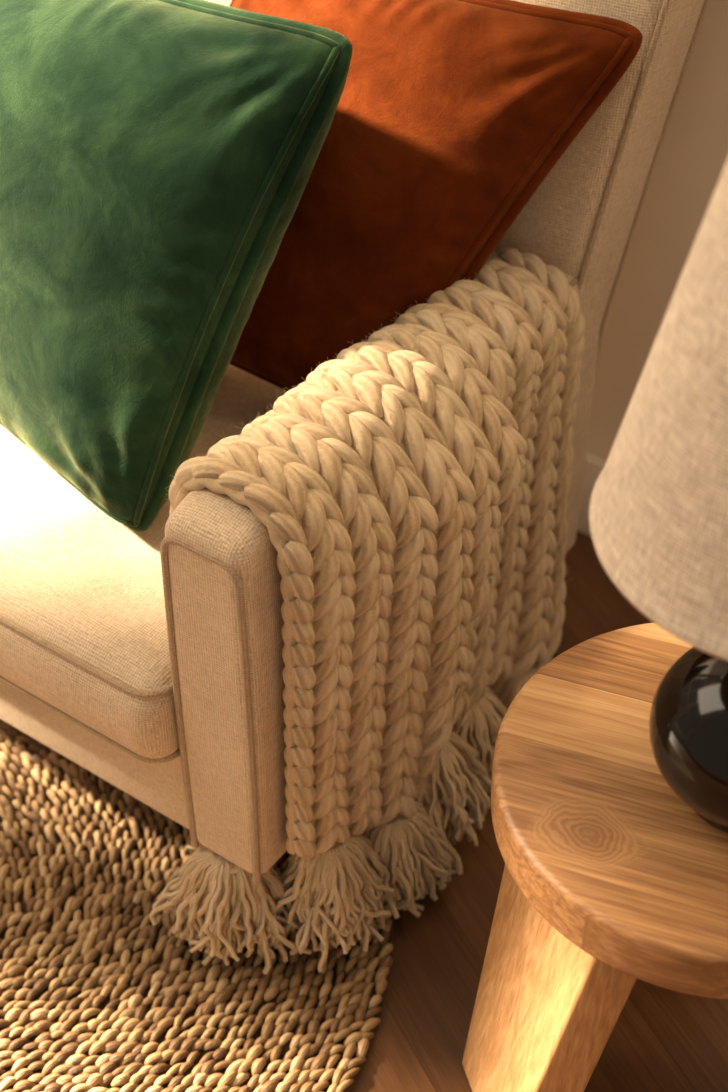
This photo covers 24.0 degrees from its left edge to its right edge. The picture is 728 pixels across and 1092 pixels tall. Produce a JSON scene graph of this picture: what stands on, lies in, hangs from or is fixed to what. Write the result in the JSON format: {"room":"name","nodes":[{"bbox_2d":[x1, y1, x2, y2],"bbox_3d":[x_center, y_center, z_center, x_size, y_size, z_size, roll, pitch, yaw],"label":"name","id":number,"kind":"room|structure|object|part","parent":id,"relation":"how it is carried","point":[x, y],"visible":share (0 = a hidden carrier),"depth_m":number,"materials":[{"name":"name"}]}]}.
{"room":"living room","nodes":[
{"label":"living room","id":0,"kind":"room"},
{"bbox_2d":[353,531,727,1091],"bbox_3d":[-0.721,0.941,1.369,5.000,0.050,3.760,25,47,26],"label":"floor","id":1,"kind":"structure","parent":0,"point":[662,1039],"depth_m":1.84,"materials":[{"name":"brown wood"}]},
{"bbox_2d":[0,719,393,1091],"bbox_3d":[-0.522,0.410,1.923,1.112,0.021,1.110,7,42,8],"label":"jute rug","id":2,"kind":"object","parent":1,"relation":"on","point":[96,996],"visible":0.41,"depth_m":1.85,"materials":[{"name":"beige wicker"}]},
{"bbox_2d":[0,0,708,884],"bbox_3d":[-0.271,-0.318,1.975,1.052,1.050,0.844,25,47,26],"label":"sofa","id":3,"kind":"object","parent":2,"relation":"on","point":[151,661],"visible":0.34,"depth_m":1.74,"materials":[{"name":"fabric"}]},
{"bbox_3d":[-0.318,-0.042,2.126,0.770,0.135,0.590,25,47,26],"label":"seat rail","id":4,"kind":"part","parent":3,"relation":"part of","materials":[{"name":"fabric"}]},
{"bbox_2d":[0,364,286,758],"bbox_3d":[-0.354,-0.109,2.000,0.751,0.160,0.554,25,47,26],"label":"seat cushion","id":5,"kind":"object","parent":3,"relation":"on","point":[84,636],"depth_m":1.74,"materials":[{"name":"fabric"}]},
{"bbox_2d":[0,0,351,531],"bbox_3d":[-0.290,-0.353,1.814,0.340,0.461,0.496,-31,50,-30],"label":"velvet pillow","id":6,"kind":"object","parent":3,"relation":"on","point":[158,158],"visible":1,"depth_m":1.68,"materials":[{"name":"green fabric"}]},
{"bbox_2d":[149,246,586,974],"bbox_3d":[0.039,0.067,1.818,0.274,0.633,0.648,25,47,26],"label":"knit throw","id":7,"kind":"object","parent":3,"relation":"on","point":[410,494],"visible":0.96,"depth_m":1.73,"materials":[{"name":"fabric"}]},
{"bbox_3d":[0.045,-0.019,1.845,0.101,0.471,0.660,25,47,26],"label":"arm","id":8,"kind":"part","parent":3,"relation":"part of","materials":[{"name":"fabric"}]},
{"bbox_2d":[229,0,642,390],"bbox_3d":[-0.027,-0.392,1.863,0.587,0.434,0.284,25,47,26],"label":"velvet pillow","id":9,"kind":"object","parent":3,"relation":"on","point":[450,116],"visible":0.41,"depth_m":1.74,"materials":[{"name":"orange fabric"}]},
{"bbox_2d":[462,623,727,1091],"bbox_3d":[0.317,0.370,1.643,0.409,0.450,0.412,25,47,26],"label":"side table","id":10,"kind":"object","parent":1,"relation":"on","point":[610,881],"visible":0.91,"depth_m":1.49,"materials":[{"name":"brown wood"}]},
{"bbox_3d":[0.170,0.424,1.624,0.107,0.394,0.192,-10,42,-12],"label":"leg","id":11,"kind":"part","parent":10,"relation":"part of","materials":[{"name":"brown wood"}]},
{"bbox_2d":[589,159,727,832],"bbox_3d":[0.325,-0.034,1.261,0.312,0.660,0.312,-11,42,-13],"label":"table lamp","id":12,"kind":"object","parent":10,"relation":"on","point":[658,509],"visible":1,"depth_m":1.18,"materials":[{"name":"beige fabric"}]},
{"bbox_2d":[587,0,727,458],"bbox_3d":[0.337,-1.378,1.327,5.000,3.500,0.100,25,47,26],"label":"wall","id":13,"kind":"structure","parent":0,"point":[692,158],"depth_m":2.08,"materials":[{"name":"paint"}]},
{"bbox_2d":[577,452,606,536],"bbox_3d":[0.344,-0.058,2.377,4.900,0.130,0.018,25,47,26],"label":"baseboard","id":14,"kind":"structure","parent":13,"relation":"attached to","point":[594,464],"depth_m":2.37,"materials":[{"name":"white"}]}
]}

